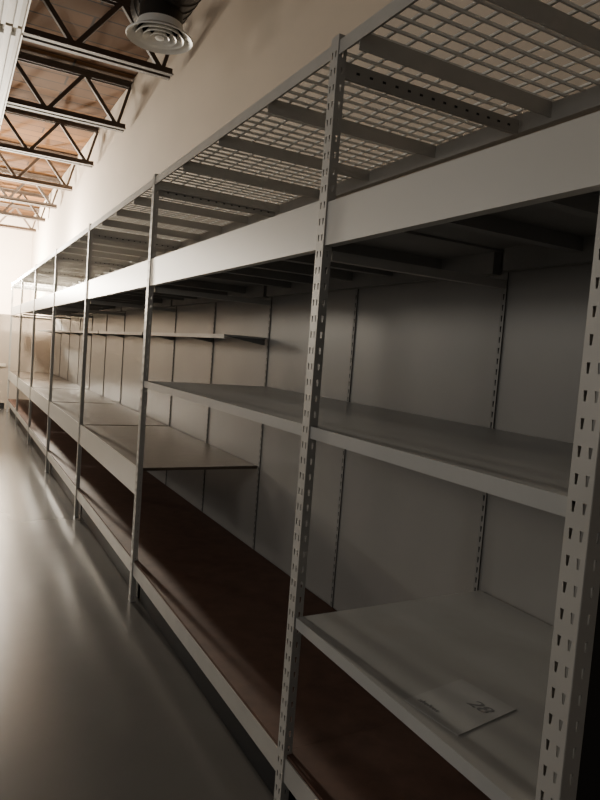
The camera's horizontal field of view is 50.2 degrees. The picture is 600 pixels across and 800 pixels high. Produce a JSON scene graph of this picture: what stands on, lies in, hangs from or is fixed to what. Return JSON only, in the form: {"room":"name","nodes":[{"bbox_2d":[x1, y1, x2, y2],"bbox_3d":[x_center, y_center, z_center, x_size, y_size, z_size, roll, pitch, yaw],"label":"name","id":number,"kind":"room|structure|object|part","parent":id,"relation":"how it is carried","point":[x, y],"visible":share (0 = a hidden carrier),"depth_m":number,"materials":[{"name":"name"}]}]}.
{"room":"warehouse storage room","nodes":[
{"label":"warehouse storage room","id":0,"kind":"room"},
{"bbox_2d":[0,215,32,315],"bbox_3d":[-11.629,-3.039,16.297,9.070,5.100,0.150,2,5,-29],"label":"wall","id":1,"kind":"structure","parent":0,"point":[15,245],"depth_m":18.05,"materials":[{"name":"paint"}]},
{"bbox_2d":[0,314,51,408],"bbox_3d":[-7.792,-0.850,12.093,5.900,1.920,0.120,2,5,-29],"label":"wall partition","id":2,"kind":"structure","parent":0,"point":[42,346],"depth_m":13.14,"materials":[{"name":"paint"}]},
{"bbox_2d":[0,0,149,215],"bbox_3d":[-5.982,-4.276,6.075,9.070,0.100,23.150,2,5,-29],"label":"ceiling","id":3,"kind":"structure","parent":0,"point":[77,16],"depth_m":8.48,"materials":[{"name":"brown wood"}]},
{"bbox_2d":[0,202,38,231],"bbox_3d":[-10.577,-4.863,14.862,8.417,0.600,0.172,2,5,-29],"label":"roof truss","id":4,"kind":"object","parent":3,"relation":"attached to","point":[17,207],"visible":0.87,"depth_m":16.62,"materials":[{"name":"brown metal"}]},
{"bbox_2d":[0,187,48,221],"bbox_3d":[-9.674,-4.676,13.201,8.417,0.600,0.172,2,5,-29],"label":"roof truss","id":5,"kind":"object","parent":3,"relation":"attached to","point":[24,193],"visible":0.94,"depth_m":14.94,"materials":[{"name":"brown metal"}]},
{"bbox_2d":[0,168,60,208],"bbox_3d":[-8.771,-4.489,11.540,8.417,0.600,0.172,2,5,-29],"label":"roof truss","id":6,"kind":"object","parent":3,"relation":"attached to","point":[5,197],"visible":0.85,"depth_m":13.26,"materials":[{"name":"brown metal"}]},
{"bbox_2d":[0,141,76,191],"bbox_3d":[-7.820,-4.293,9.791,8.417,0.600,0.172,2,5,-29],"label":"roof truss","id":7,"kind":"object","parent":3,"relation":"attached to","point":[13,177],"visible":0.67,"depth_m":11.46,"materials":[{"name":"brown metal"}]},
{"bbox_2d":[0,106,98,167],"bbox_3d":[-6.869,-4.096,8.043,8.417,0.600,0.172,2,5,-29],"label":"roof truss","id":8,"kind":"object","parent":3,"relation":"attached to","point":[25,150],"visible":0.96,"depth_m":9.70,"materials":[{"name":"brown metal"}]},
{"bbox_2d":[6,51,132,132],"bbox_3d":[-5.871,-3.889,6.207,8.417,0.600,0.172,2,5,-29],"label":"roof truss","id":9,"kind":"object","parent":3,"relation":"attached to","point":[42,108],"visible":0.9,"depth_m":7.85,"materials":[{"name":"brown metal"}]},
{"bbox_2d":[22,0,173,80],"bbox_3d":[-4.920,-3.693,4.458,8.417,0.600,0.172,2,5,-29],"label":"roof truss","id":10,"kind":"object","parent":3,"relation":"attached to","point":[66,43],"visible":0.63,"depth_m":6.10,"materials":[{"name":"brown metal"}]},
{"bbox_2d":[0,21,22,124],"bbox_3d":[-2.698,-3.071,5.737,0.200,0.490,2.400,2,5,-29],"label":"fluorescent light fixture","id":11,"kind":"object","parent":10,"relation":"hanging from","point":[10,36],"visible":0.8,"depth_m":5.18,"materials":[{"name":"metal"}]},
{"bbox_3d":[-3.969,-3.496,2.710,8.417,0.600,0.172,2,5,-29],"label":"roof truss","id":12,"kind":"object","parent":3,"relation":"attached to","visible":0},
{"bbox_2d":[0,0,30,32],"bbox_3d":[-1.534,-2.831,3.595,0.200,0.490,2.400,2,5,-29],"label":"fluorescent light fixture","id":13,"kind":"object","parent":12,"relation":"hanging from","point":[15,12],"visible":1,"depth_m":4.46,"materials":[{"name":"metal"}]},
{"bbox_3d":[-3.019,-3.299,0.961,8.417,0.600,0.172,2,5,-29],"label":"roof truss","id":14,"kind":"object","parent":3,"relation":"attached to","visible":0},
{"bbox_2d":[131,0,200,23],"bbox_3d":[0.481,-2.573,1.920,0.384,0.384,6.595,2,5,-29],"label":"air duct","id":15,"kind":"object","parent":14,"relation":"hanging from","point":[186,7],"visible":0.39,"depth_m":4.40,"materials":[{"name":"metal"}]},
{"bbox_2d":[126,0,192,54],"bbox_3d":[-0.968,-2.607,4.442,0.460,0.200,0.460,2,5,-29],"label":"diffuser","id":16,"kind":"object","parent":15,"relation":"attached to","point":[158,28],"visible":0.98,"depth_m":4.39,"materials":[{"name":"metal"}]},
{"bbox_2d":[0,409,294,799],"bbox_3d":[-6.389,0.683,6.325,8.920,0.100,23.000,2,5,-29],"label":"floor","id":17,"kind":"structure","parent":0,"point":[96,703],"depth_m":2.93,"materials":[{"name":"concrete"}]},
{"bbox_2d":[6,276,71,424],"bbox_3d":[-4.847,-0.915,11.847,0.837,2.530,2.023,2,5,-29],"label":"shelving rack","id":18,"kind":"object","parent":17,"relation":"on","point":[61,348],"visible":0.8,"depth_m":11.97,"materials":[{"name":"metal"}]},
{"bbox_3d":[-5.670,-1.025,12.518,0.031,2.530,0.046,2,5,-29],"label":"post","id":19,"kind":"part","parent":18,"relation":"part of","materials":[{"name":"metal"}]},
{"bbox_3d":[-5.268,0.128,11.722,0.036,0.080,1.952,2,5,-29],"label":"rail","id":20,"kind":"part","parent":18,"relation":"part of","materials":[{"name":"metal"}]},
{"bbox_3d":[-5.244,0.251,11.749,0.010,0.165,1.952,2,5,-29],"label":"kick plate","id":21,"kind":"part","parent":18,"relation":"part of","materials":[{"name":"grey metal"}]},
{"bbox_3d":[-4.754,-2.114,11.762,0.834,0.082,2.022,2,5,-29],"label":"roof frame","id":22,"kind":"part","parent":18,"relation":"part of","materials":[{"name":"paint"}]},
{"bbox_3d":[-4.511,-0.707,12.040,0.012,1.900,2.000,2,5,-29],"label":"panel","id":23,"kind":"part","parent":18,"relation":"part of","materials":[{"name":"paint"}]},
{"bbox_2d":[15,267,94,443],"bbox_3d":[-3.896,-0.718,10.098,0.837,2.530,2.023,2,5,-29],"label":"shelving rack","id":24,"kind":"object","parent":17,"relation":"on","point":[38,418],"visible":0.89,"depth_m":10.30,"materials":[{"name":"metal"}]},
{"bbox_3d":[-4.719,-0.828,10.769,0.031,2.530,0.046,2,5,-29],"label":"post","id":25,"kind":"part","parent":24,"relation":"part of","materials":[{"name":"metal"}]},
{"bbox_3d":[-4.317,0.325,9.974,0.036,0.080,1.952,2,5,-29],"label":"rail","id":26,"kind":"part","parent":24,"relation":"part of","materials":[{"name":"metal"}]},
{"bbox_3d":[-4.293,0.448,10.001,0.010,0.165,1.952,2,5,-29],"label":"kick plate","id":27,"kind":"part","parent":24,"relation":"part of","materials":[{"name":"grey metal"}]},
{"bbox_3d":[-3.803,-1.917,10.013,0.834,0.082,2.022,2,5,-29],"label":"roof frame","id":28,"kind":"part","parent":24,"relation":"part of","materials":[{"name":"paint"}]},
{"bbox_3d":[-3.560,-0.510,10.292,0.012,1.900,2.000,2,5,-29],"label":"panel","id":29,"kind":"part","parent":24,"relation":"part of","materials":[{"name":"paint"}]},
{"bbox_2d":[27,251,127,470],"bbox_3d":[-2.945,-0.521,8.350,0.837,2.530,2.023,2,5,-29],"label":"shelving rack","id":30,"kind":"object","parent":17,"relation":"on","point":[105,371],"visible":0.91,"depth_m":8.38,"materials":[{"name":"metal"}]},
{"bbox_3d":[-3.769,-0.632,9.021,0.031,2.530,0.046,2,5,-29],"label":"post","id":31,"kind":"part","parent":30,"relation":"part of","materials":[{"name":"metal"}]},
{"bbox_3d":[-3.366,0.521,8.225,0.036,0.080,1.952,2,5,-29],"label":"rail","id":32,"kind":"part","parent":30,"relation":"part of","materials":[{"name":"metal"}]},
{"bbox_3d":[-3.342,0.644,8.252,0.010,0.165,1.952,2,5,-29],"label":"kick plate","id":33,"kind":"part","parent":30,"relation":"part of","materials":[{"name":"grey metal"}]},
{"bbox_3d":[-2.853,-1.721,8.265,0.834,0.082,2.022,2,5,-29],"label":"roof frame","id":34,"kind":"part","parent":30,"relation":"part of","materials":[{"name":"paint"}]},
{"bbox_3d":[-2.706,-0.884,8.426,0.292,0.027,1.952,2,5,-29],"label":"narrow shelf","id":35,"kind":"part","parent":30,"relation":"part of","materials":[{"name":"grey metal"}]},
{"bbox_3d":[-2.609,-0.313,8.543,0.012,1.900,2.000,2,5,-29],"label":"panel","id":36,"kind":"part","parent":30,"relation":"part of","materials":[{"name":"paint"}]},
{"bbox_2d":[45,227,181,514],"bbox_3d":[-1.997,-0.325,6.606,0.837,2.530,2.013,2,5,-29],"label":"shelving rack","id":37,"kind":"object","parent":17,"relation":"on","point":[125,413],"visible":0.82,"depth_m":6.53,"materials":[{"name":"metal"}]},
{"bbox_3d":[-2.818,-0.435,7.272,0.031,2.530,0.046,2,5,-29],"label":"post","id":38,"kind":"part","parent":37,"relation":"part of","materials":[{"name":"metal"}]},
{"bbox_3d":[-2.418,0.717,6.481,0.036,0.080,1.942,2,5,-29],"label":"rail","id":39,"kind":"part","parent":37,"relation":"part of","materials":[{"name":"metal"}]},
{"bbox_3d":[-2.394,0.841,6.508,0.010,0.165,1.942,2,5,-29],"label":"kick plate","id":40,"kind":"part","parent":37,"relation":"part of","materials":[{"name":"grey metal"}]},
{"bbox_3d":[-1.904,-1.525,6.521,0.834,0.082,2.012,2,5,-29],"label":"roof frame","id":41,"kind":"part","parent":37,"relation":"part of","materials":[{"name":"paint"}]},
{"bbox_3d":[-1.758,-0.688,6.682,0.292,0.027,1.942,2,5,-29],"label":"narrow shelf","id":42,"kind":"part","parent":37,"relation":"part of","materials":[{"name":"grey metal"}]},
{"bbox_3d":[-1.661,-0.117,6.799,0.012,1.900,1.990,2,5,-29],"label":"panel","id":43,"kind":"part","parent":37,"relation":"part of","materials":[{"name":"paint"}]},
{"bbox_2d":[74,179,278,597],"bbox_3d":[-1.050,-0.129,4.865,0.837,2.530,2.016,2,5,-29],"label":"shelving rack","id":44,"kind":"object","parent":17,"relation":"on","point":[209,457],"visible":0.94,"depth_m":4.75,"materials":[{"name":"metal"}]},
{"bbox_3d":[-1.872,-0.239,5.532,0.031,2.530,0.046,2,5,-29],"label":"post","id":45,"kind":"part","parent":44,"relation":"part of","materials":[{"name":"metal"}]},
{"bbox_3d":[-1.471,0.913,4.740,0.036,0.080,1.945,2,5,-29],"label":"rail","id":46,"kind":"part","parent":44,"relation":"part of","materials":[{"name":"metal"}]},
{"bbox_3d":[-1.447,1.036,4.767,0.010,0.165,1.945,2,5,-29],"label":"kick plate","id":47,"kind":"part","parent":44,"relation":"part of","materials":[{"name":"grey metal"}]},
{"bbox_3d":[-0.958,-1.329,4.780,0.834,0.082,2.015,2,5,-29],"label":"roof frame","id":48,"kind":"part","parent":44,"relation":"part of","materials":[{"name":"paint"}]},
{"bbox_3d":[-0.811,-0.492,4.941,0.292,0.027,1.945,2,5,-29],"label":"narrow shelf","id":49,"kind":"part","parent":44,"relation":"part of","materials":[{"name":"grey metal"}]},
{"bbox_3d":[-0.714,0.079,5.058,0.012,1.900,1.993,2,5,-29],"label":"panel","id":50,"kind":"part","parent":44,"relation":"part of","materials":[{"name":"paint"}]},
{"bbox_2d":[128,47,524,799],"bbox_3d":[-0.102,0.067,3.120,0.837,2.530,2.022,2,5,-29],"label":"shelving rack","id":51,"kind":"object","parent":17,"relation":"on","point":[401,349],"visible":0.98,"depth_m":2.92,"materials":[{"name":"metal"}]},
{"bbox_3d":[-0.924,-0.043,3.790,0.031,2.530,0.046,2,5,-29],"label":"post","id":52,"kind":"part","parent":51,"relation":"part of","materials":[{"name":"metal"}]},
{"bbox_3d":[-0.522,1.110,2.995,0.036,0.080,1.951,2,5,-29],"label":"rail","id":53,"kind":"part","parent":51,"relation":"part of","materials":[{"name":"metal"}]},
{"bbox_3d":[-0.498,1.233,3.022,0.010,0.165,1.951,2,5,-29],"label":"kick plate","id":54,"kind":"part","parent":51,"relation":"part of","materials":[{"name":"grey metal"}]},
{"bbox_3d":[-0.102,0.015,3.087,0.792,0.038,1.975,2,5,-29],"label":"shelf","id":55,"kind":"part","parent":51,"relation":"part of","materials":[{"name":"grey metal"}]},
{"bbox_3d":[-0.009,-1.132,3.035,0.834,0.082,2.021,2,5,-29],"label":"roof frame","id":56,"kind":"part","parent":51,"relation":"part of","materials":[{"name":"paint"}]},
{"bbox_3d":[0.235,0.275,3.313,0.012,1.900,1.999,2,5,-29],"label":"panel","id":57,"kind":"part","parent":51,"relation":"part of","materials":[{"name":"paint"}]},
{"bbox_2d":[274,0,599,799],"bbox_3d":[0.621,0.216,1.792,0.837,2.530,1.062,2,5,-29],"label":"shelving rack","id":58,"kind":"object","parent":17,"relation":"on","point":[526,635],"visible":0.98,"depth_m":1.91,"materials":[{"name":"metal"}]},
{"bbox_3d":[0.194,1.258,1.678,0.036,0.080,0.965,2,5,-29],"label":"rail","id":59,"kind":"part","parent":58,"relation":"part of","materials":[{"name":"metal"}]},
{"bbox_3d":[0.026,0.153,2.042,0.031,2.530,0.046,2,5,-29],"label":"post","id":60,"kind":"part","parent":58,"relation":"part of","materials":[{"name":"metal"}]},
{"bbox_3d":[0.563,0.775,1.822,0.793,0.036,0.961,2,5,-29],"label":"shelf","id":61,"kind":"part","parent":58,"relation":"part of","materials":[{"name":"grey metal"}]},
{"bbox_3d":[0.603,0.161,1.791,0.792,0.038,0.989,2,5,-29],"label":"shelf","id":62,"kind":"part","parent":58,"relation":"part of","materials":[{"name":"grey metal"}]},
{"bbox_2d":[405,679,515,735],"bbox_3d":[0.399,0.759,1.595,0.220,0.001,0.170,1,5,-37],"label":"paper label","id":63,"kind":"object","parent":58,"relation":"on","point":[459,706],"visible":1,"depth_m":1.59,"materials":[{"name":"white paper"}]},
{"bbox_3d":[0.718,-0.982,1.699,0.834,0.082,1.035,2,5,-29],"label":"roof frame","id":64,"kind":"part","parent":58,"relation":"part of","materials":[{"name":"paint"}]},
{"bbox_3d":[0.951,0.423,1.996,0.012,1.900,1.013,2,5,-29],"label":"panel","id":65,"kind":"part","parent":58,"relation":"part of","materials":[{"name":"paint"}]},
{"bbox_3d":[0.514,0.253,1.160,0.046,2.530,0.052,2,5,-29],"label":"post","id":66,"kind":"part","parent":58,"relation":"part of","materials":[{"name":"metal"}]},
{"bbox_3d":[0.859,0.542,1.362,0.750,1.780,0.008,2,5,-29],"label":"panel","id":67,"kind":"part","parent":58,"relation":"part of","materials":[{"name":"black metal"}]},
{"bbox_2d":[29,0,599,317],"bbox_3d":[-2.217,-1.756,8.319,0.150,5.100,23.000,2,5,-29],"label":"wall","id":68,"kind":"structure","parent":0,"point":[241,51],"depth_m":4.94,"materials":[{"name":"paint"}]}
]}

